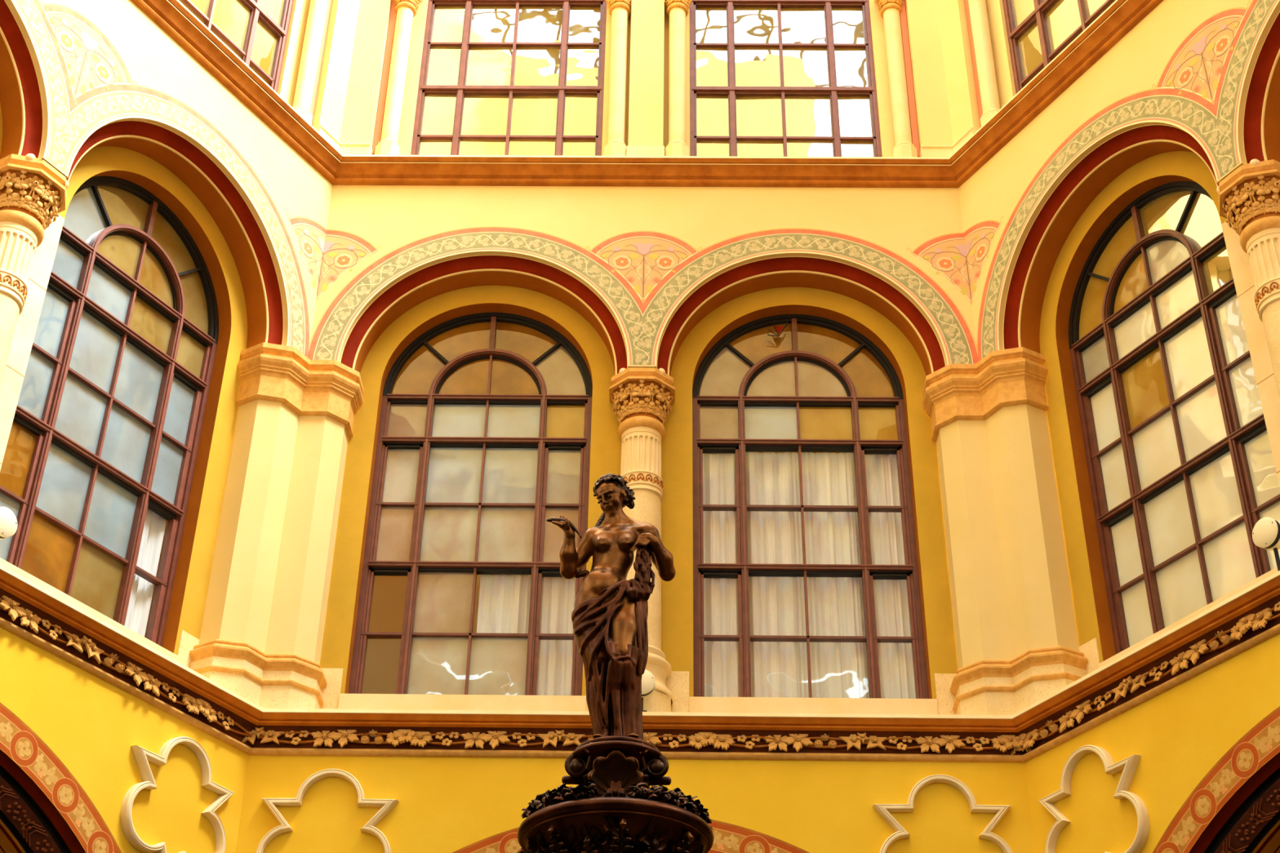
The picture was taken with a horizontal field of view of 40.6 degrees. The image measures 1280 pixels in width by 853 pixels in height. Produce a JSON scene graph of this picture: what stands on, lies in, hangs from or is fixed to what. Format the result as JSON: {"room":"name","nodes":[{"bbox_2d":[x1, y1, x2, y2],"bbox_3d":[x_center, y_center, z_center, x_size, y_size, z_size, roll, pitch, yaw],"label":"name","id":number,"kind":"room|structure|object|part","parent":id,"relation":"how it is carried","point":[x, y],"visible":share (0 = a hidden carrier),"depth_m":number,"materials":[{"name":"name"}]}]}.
{"room":"building courtyard","nodes":[
{"label":"building courtyard","id":0,"kind":"room"},
{"bbox_2d":[0,0,359,852],"bbox_3d":[-6.315,-4.255,17.596,2.650,29.500,7.200,-17,-38,25],"label":"wall","id":1,"kind":"structure","parent":0,"point":[78,77],"depth_m":16.32,"materials":[{"name":"paint"}]},
{"bbox_3d":[-6.269,-3.684,14.863,0.430,1.581,3.022,-17,-38,25],"label":"arch moulding","id":2,"kind":"part","parent":1,"relation":"part of","materials":[{"name":"paint"}]},
{"bbox_3d":[-4.944,1.762,14.910,0.320,0.435,2.340,-17,-38,25],"label":"window sill","id":3,"kind":"part","parent":1,"relation":"part of","materials":[{"name":"paint"}]},
{"bbox_2d":[0,176,218,646],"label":"window","id":4,"kind":"structure","parent":1,"relation":"in","point":[107,425],"depth_m":16.34,"materials":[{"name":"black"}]},
{"bbox_2d":[124,508,165,636],"bbox_3d":[-4.813,1.277,15.938,0.102,1.480,0.940,-17,-38,25],"label":"curtain","id":5,"kind":"object","parent":4,"relation":"hanging from","point":[141,593],"visible":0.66,"depth_m":16.21,"materials":[{"name":"white fabric"}]},
{"bbox_3d":[-5.000,-0.347,16.364,0.130,4.725,2.280,-17,-38,25],"label":"frame","id":6,"kind":"part","parent":4,"relation":"part of","materials":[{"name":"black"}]},
{"bbox_2d":[0,564,262,755],"bbox_3d":[-5.482,1.192,13.354,0.796,0.390,7.693,-17,-38,25],"label":"trim","id":7,"kind":"structure","parent":1,"relation":"attached to","point":[35,615],"depth_m":14.49,"materials":[{"name":"brown wood"}]},
{"bbox_2d":[0,506,17,539],"bbox_3d":[-5.116,0.889,13.703,0.191,0.509,0.248,-17,-38,25],"label":"floodlight","id":8,"kind":"object","parent":7,"relation":"on","point":[8,521],"visible":1,"depth_m":13.75,"materials":[{"name":"white glass"}]},
{"bbox_2d":[0,153,66,387],"bbox_3d":[-5.568,-0.586,14.607,0.690,3.965,0.690,-17,-38,25],"label":"column","id":9,"kind":"structure","parent":7,"relation":"on","point":[33,192],"depth_m":15.25,"materials":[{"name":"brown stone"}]},
{"bbox_3d":[-5.708,-2.092,15.350,0.090,0.337,0.200,20,-38,-27],"label":"flower stem","id":10,"kind":"part","parent":9,"relation":"part of","materials":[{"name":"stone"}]},
{"bbox_3d":[-5.513,-2.119,15.303,0.200,0.337,0.090,-6,-34,11],"label":"flower stem","id":11,"kind":"part","parent":9,"relation":"part of","materials":[{"name":"stone"}]},
{"bbox_3d":[-5.337,-2.062,15.386,0.199,0.337,0.090,20,-38,-26],"label":"flower stem","id":12,"kind":"part","parent":9,"relation":"part of","materials":[{"name":"stone"}]},
{"bbox_3d":[-5.283,-1.954,15.548,0.090,0.337,0.200,-6,-34,11],"label":"flower stem","id":13,"kind":"part","parent":9,"relation":"part of","materials":[{"name":"stone"}]},
{"bbox_3d":[-5.270,1.156,13.228,0.035,0.112,6.884,-17,-38,25],"label":"vine stem","id":14,"kind":"part","parent":7,"relation":"part of","materials":[{"name":"gold metal"}]},
{"bbox_2d":[189,342,363,708],"bbox_3d":[-3.482,0.988,16.933,1.376,3.973,0.426,18,-37,-24],"label":"pier","id":15,"kind":"object","parent":7,"relation":"on","point":[262,630],"visible":0.98,"depth_m":16.86,"materials":[{"name":"paint"}]},
{"bbox_3d":[-4.586,-2.091,17.239,0.430,1.581,3.022,-17,-38,25],"label":"arch moulding","id":16,"kind":"part","parent":1,"relation":"part of","materials":[{"name":"paint"}]},
{"bbox_2d":[120,736,234,852],"bbox_3d":[-3.910,3.264,14.644,0.080,1.325,1.219,-17,-38,25],"label":"trim","id":17,"kind":"structure","parent":1,"relation":"attached to","point":[142,756],"depth_m":14.59,"materials":[{"name":"beige paint"}]},
{"bbox_2d":[139,0,293,182],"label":"window","id":18,"kind":"structure","parent":1,"relation":"in","point":[256,31],"depth_m":19.48,"materials":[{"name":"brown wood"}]},
{"bbox_2d":[131,0,342,184],"bbox_3d":[-5.395,-4.459,17.082,0.788,0.300,7.693,-17,-38,25],"label":"crown molding","id":19,"kind":"structure","parent":1,"relation":"attached to","point":[172,16],"depth_m":18.27,"materials":[{"name":"brown wood"}]},
{"bbox_2d":[292,0,328,124],"bbox_3d":[-3.806,-4.432,20.073,0.360,3.000,0.360,-17,-38,25],"label":"slender column","id":20,"kind":"structure","parent":19,"relation":"on","point":[317,8],"depth_m":19.84,"materials":[{"name":"paint"}]},
{"bbox_2d":[235,0,1035,852],"bbox_3d":[0.069,-2.193,20.568,7.200,29.500,2.650,0,-33,1],"label":"wall","id":21,"kind":"structure","parent":0,"point":[630,276],"depth_m":18.58,"materials":[{"name":"paint"}]},
{"bbox_2d":[255,768,399,852],"bbox_3d":[-2.762,3.635,15.178,1.219,1.325,0.080,0,-33,1],"label":"trim","id":22,"kind":"structure","parent":21,"relation":"attached to","point":[387,805],"depth_m":15.34,"materials":[{"name":"beige paint"}]},
{"bbox_3d":[-1.684,2.814,16.428,2.340,0.435,0.320,0,-33,1],"label":"window sill","id":23,"kind":"part","parent":21,"relation":"part of","materials":[{"name":"paint"}]},
{"bbox_2d":[347,312,592,695],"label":"window","id":24,"kind":"structure","parent":21,"relation":"in","point":[484,438],"depth_m":18.05,"materials":[{"name":"black"}]},
{"bbox_2d":[476,574,576,695],"bbox_3d":[-1.124,2.115,17.119,0.990,1.480,0.099,0,-33,1],"label":"curtain","id":25,"kind":"object","parent":24,"relation":"hanging from","point":[504,602],"visible":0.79,"depth_m":17.27,"materials":[{"name":"white fabric"}]},
{"bbox_3d":[-1.626,-1.135,18.618,3.022,1.581,0.430,0,-33,1],"label":"arch moulding","id":26,"kind":"part","parent":21,"relation":"part of","materials":[{"name":"paint"}]},
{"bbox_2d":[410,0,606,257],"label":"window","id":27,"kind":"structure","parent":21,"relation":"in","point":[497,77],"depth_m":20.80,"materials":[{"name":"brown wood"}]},
{"bbox_2d":[242,708,1031,763],"bbox_3d":[-0.032,2.952,15.892,7.693,0.390,0.796,0,-33,1],"label":"trim","id":28,"kind":"structure","parent":21,"relation":"attached to","point":[324,732],"depth_m":15.65,"materials":[{"name":"orange stone"}]},
{"bbox_3d":[-0.035,2.847,15.665,6.884,0.112,0.035,0,-33,1],"label":"vine stem","id":29,"kind":"part","parent":28,"relation":"part of","materials":[{"name":"brown wood"}]},
{"bbox_2d":[608,367,675,711],"bbox_3d":[-0.002,1.211,17.198,0.690,3.965,0.690,0,-33,1],"label":"column","id":30,"kind":"structure","parent":28,"relation":"on","point":[642,397],"depth_m":17.62,"materials":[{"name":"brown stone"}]},
{"bbox_3d":[-0.242,-0.160,18.147,0.090,0.337,0.200,-15,-37,23],"label":"flower stem","id":31,"kind":"part","parent":30,"relation":"part of","materials":[{"name":"stone"}]},
{"bbox_3d":[-0.191,-0.268,17.983,0.090,0.337,0.200,11,-35,-14],"label":"flower stem","id":32,"kind":"part","parent":30,"relation":"part of","materials":[{"name":"stone"}]},
{"bbox_3d":[-0.016,-0.322,17.895,0.199,0.337,0.090,-15,-37,23],"label":"flower stem","id":33,"kind":"part","parent":30,"relation":"part of","materials":[{"name":"stone"}]},
{"bbox_3d":[0.180,-0.292,17.936,0.200,0.337,0.090,10,-35,-14],"label":"flower stem","id":34,"kind":"part","parent":30,"relation":"part of","materials":[{"name":"stone"}]},
{"bbox_3d":[0.282,-0.195,18.081,0.090,0.337,0.200,-15,-37,23],"label":"flower stem","id":35,"kind":"part","parent":30,"relation":"part of","materials":[{"name":"stone"}]},
{"bbox_2d":[641,669,655,711],"bbox_3d":[0.015,2.443,15.840,0.248,0.404,0.191,0,-33,1],"label":"floodlight","id":36,"kind":"object","parent":28,"relation":"on","point":[648,682],"visible":0.37,"depth_m":15.80,"materials":[{"name":"white glass"}]},
{"bbox_2d":[333,154,958,187],"bbox_3d":[0.059,-2.698,19.621,7.693,0.300,0.788,0,-33,1],"label":"crown molding","id":37,"kind":"structure","parent":21,"relation":"attached to","point":[353,169],"depth_m":19.36,"materials":[{"name":"brown wood"}]},
{"bbox_2d":[374,0,422,155],"bbox_3d":[-2.879,-4.133,20.505,0.360,3.000,0.360,0,-33,1],"label":"slender column","id":38,"kind":"structure","parent":37,"relation":"on","point":[406,10],"depth_m":20.41,"materials":[{"name":"stone"}]},
{"bbox_2d":[604,0,631,155],"bbox_3d":[-0.260,-4.115,20.467,0.360,3.000,0.360,0,-33,1],"label":"slender column","id":39,"kind":"structure","parent":37,"relation":"on","point":[620,11],"depth_m":20.37,"materials":[{"name":"paint"}]},
{"bbox_2d":[664,0,692,155],"bbox_3d":[0.440,-4.111,20.457,0.360,3.000,0.360,0,-33,1],"label":"slender column","id":40,"kind":"structure","parent":37,"relation":"on","point":[677,11],"depth_m":20.37,"materials":[{"name":"stone"}]},
{"bbox_2d":[874,0,917,156],"bbox_3d":[3.040,-4.093,20.420,0.360,3.000,0.360,0,-33,1],"label":"slender column","id":41,"kind":"structure","parent":37,"relation":"on","point":[890,10],"depth_m":20.34,"materials":[{"name":"stone"}]},
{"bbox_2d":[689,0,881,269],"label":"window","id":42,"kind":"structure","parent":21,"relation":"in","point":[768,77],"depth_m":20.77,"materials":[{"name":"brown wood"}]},
{"bbox_3d":[1.693,-1.113,18.570,3.022,1.581,0.430,0,-33,1],"label":"arch moulding","id":43,"kind":"part","parent":21,"relation":"part of","materials":[{"name":"paint"}]},
{"bbox_2d":[692,314,928,698],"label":"window","id":44,"kind":"structure","parent":21,"relation":"in","point":[798,384],"depth_m":18.34,"materials":[{"name":"black wood"}]},
{"bbox_2d":[702,451,915,698],"bbox_3d":[1.660,1.513,17.492,2.080,2.970,0.100,0,-33,1],"label":"curtain","id":45,"kind":"object","parent":44,"relation":"hanging from","point":[779,669],"visible":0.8,"depth_m":17.44,"materials":[{"name":"white fabric"}]},
{"bbox_3d":[1.636,2.837,16.380,2.340,0.435,0.320,0,-33,1],"label":"window sill","id":46,"kind":"part","parent":21,"relation":"part of","materials":[{"name":"stone"}]},
{"bbox_2d":[872,774,1013,852],"bbox_3d":[2.667,3.671,15.100,1.219,1.325,0.080,0,-33,1],"label":"trim","id":47,"kind":"structure","parent":21,"relation":"attached to","point":[883,810],"depth_m":15.26,"materials":[{"name":"beige paint"}]},
{"bbox_2d":[936,0,1279,852],"bbox_3d":[6.365,-2.500,16.314,2.650,25.500,7.200,18,-37,-24],"label":"wall","id":48,"kind":"structure","parent":0,"point":[1191,92],"depth_m":16.23,"materials":[{"name":"paint"}]},
{"bbox_2d":[949,0,1163,187],"bbox_3d":[5.461,-4.387,16.927,0.788,0.300,7.693,18,-37,-24],"label":"crown molding","id":49,"kind":"structure","parent":48,"relation":"attached to","point":[1121,16],"depth_m":18.13,"materials":[{"name":"brown wood"}]},
{"bbox_2d":[968,0,999,126],"bbox_3d":[3.958,-4.380,19.962,0.360,3.000,0.360,18,-37,-24],"label":"slender column","id":50,"kind":"structure","parent":49,"relation":"on","point":[977,8],"depth_m":19.74,"materials":[{"name":"paint"}]},
{"bbox_2d":[1002,0,1115,161],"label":"window","id":51,"kind":"structure","parent":48,"relation":"in","point":[1037,31],"depth_m":19.37,"materials":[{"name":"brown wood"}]},
{"bbox_2d":[1038,745,1149,852],"bbox_3d":[3.803,3.316,14.534,0.080,1.325,1.219,18,-37,-24],"label":"trim","id":52,"kind":"structure","parent":48,"relation":"attached to","point":[1129,765],"depth_m":14.56,"materials":[{"name":"beige paint"}]},
{"bbox_3d":[4.625,-2.029,17.108,0.430,1.581,3.022,18,-37,-24],"label":"arch moulding","id":53,"kind":"part","parent":48,"relation":"part of","materials":[{"name":"paint"}]},
{"bbox_2d":[1010,570,1279,763],"bbox_3d":[5.366,1.264,13.200,0.796,0.390,7.693,18,-37,-24],"label":"trim","id":54,"kind":"structure","parent":48,"relation":"attached to","point":[1249,618],"depth_m":14.35,"materials":[{"name":"orange stone"}]},
{"bbox_2d":[921,346,1088,715],"bbox_3d":[3.472,1.034,16.834,1.376,3.973,0.426,-17,-38,25],"label":"pier","id":55,"kind":"object","parent":54,"relation":"on","point":[1016,641],"visible":0.96,"depth_m":16.76,"materials":[{"name":"stone"}]},
{"bbox_3d":[5.151,1.226,13.079,0.035,0.112,6.884,18,-37,-24],"label":"vine stem","id":56,"kind":"part","parent":54,"relation":"part of","materials":[{"name":"brown stone"}]},
{"bbox_2d":[1218,159,1279,399],"bbox_3d":[5.511,-0.512,14.449,0.690,3.965,0.690,18,-37,-24],"label":"column","id":57,"kind":"structure","parent":54,"relation":"on","point":[1249,196],"depth_m":15.09,"materials":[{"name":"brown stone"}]},
{"bbox_3d":[5.290,-1.847,15.453,0.090,0.337,0.200,-26,-42,35],"label":"flower stem","id":58,"kind":"part","parent":57,"relation":"part of","materials":[{"name":"stone"}]},
{"bbox_3d":[5.288,-1.958,15.283,0.090,0.337,0.199,2,-33,-2],"label":"flower stem","id":59,"kind":"part","parent":57,"relation":"part of","materials":[{"name":"stone"}]},
{"bbox_3d":[5.430,-2.036,15.162,0.200,0.337,0.090,-26,-42,35],"label":"flower stem","id":60,"kind":"part","parent":57,"relation":"part of","materials":[{"name":"stone"}]},
{"bbox_3d":[5.633,-2.035,15.159,0.200,0.337,0.090,2,-33,-2],"label":"flower stem","id":61,"kind":"part","parent":57,"relation":"part of","materials":[{"name":"stone"}]},
{"bbox_2d":[1252,516,1279,571],"bbox_3d":[4.992,0.972,13.595,0.191,0.524,0.248,18,-37,-24],"label":"floodlight","id":62,"kind":"object","parent":54,"relation":"on","point":[1266,531],"visible":1,"depth_m":13.60,"materials":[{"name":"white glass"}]},
{"bbox_2d":[1068,181,1279,654],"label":"window","id":63,"kind":"structure","parent":48,"relation":"in","point":[1182,472],"depth_m":16.18,"materials":[{"name":"black"}]},
{"bbox_3d":[4.991,-0.281,16.221,0.130,4.725,2.280,18,-37,-24],"label":"frame","id":64,"kind":"part","parent":63,"relation":"part of","materials":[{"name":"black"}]},
{"bbox_3d":[4.865,1.827,14.770,0.320,0.435,2.340,18,-37,-24],"label":"window sill","id":65,"kind":"part","parent":48,"relation":"part of","materials":[{"name":"paint"}]},
{"bbox_3d":[6.261,-3.601,14.684,0.430,1.581,3.022,18,-37,-24],"label":"arch moulding","id":66,"kind":"part","parent":48,"relation":"part of","materials":[{"name":"paint"}]},
{"label":"floor","id":67,"kind":"structure","parent":0,"visible":0},
{"bbox_2d":[516,735,714,852],"bbox_3d":[-0.155,3.906,7.761,2.840,5.215,2.840,0,-33,1],"label":"pedestal","id":68,"kind":"object","parent":67,"relation":"on","point":[613,807],"visible":1,"depth_m":8.65,"materials":[{"name":"brown metal"}]},
{"bbox_2d":[546,473,675,739],"bbox_3d":[-0.167,1.006,9.656,0.730,1.709,0.378,0,-33,1],"label":"statue","id":69,"kind":"object","parent":68,"relation":"on","point":[610,614],"visible":0.96,"depth_m":9.55,"materials":[{"name":"brown metal"}]},
{"bbox_2d":[571,545,654,739],"bbox_3d":[-0.152,1.192,9.535,0.464,1.266,0.376,0,-33,1],"label":"drapery","id":70,"kind":"object","parent":69,"relation":"hanging from","point":[610,614],"depth_m":9.45,"materials":[{"name":"brown metal"}]},
{"bbox_2d":[516,796,714,852],"bbox_3d":[-0.128,2.257,8.848,1.016,0.425,1.016,0,-33,1],"label":"basin","id":71,"kind":"object","parent":68,"relation":"in","point":[557,824],"depth_m":8.56,"materials":[{"name":"brown metal"}]}
]}

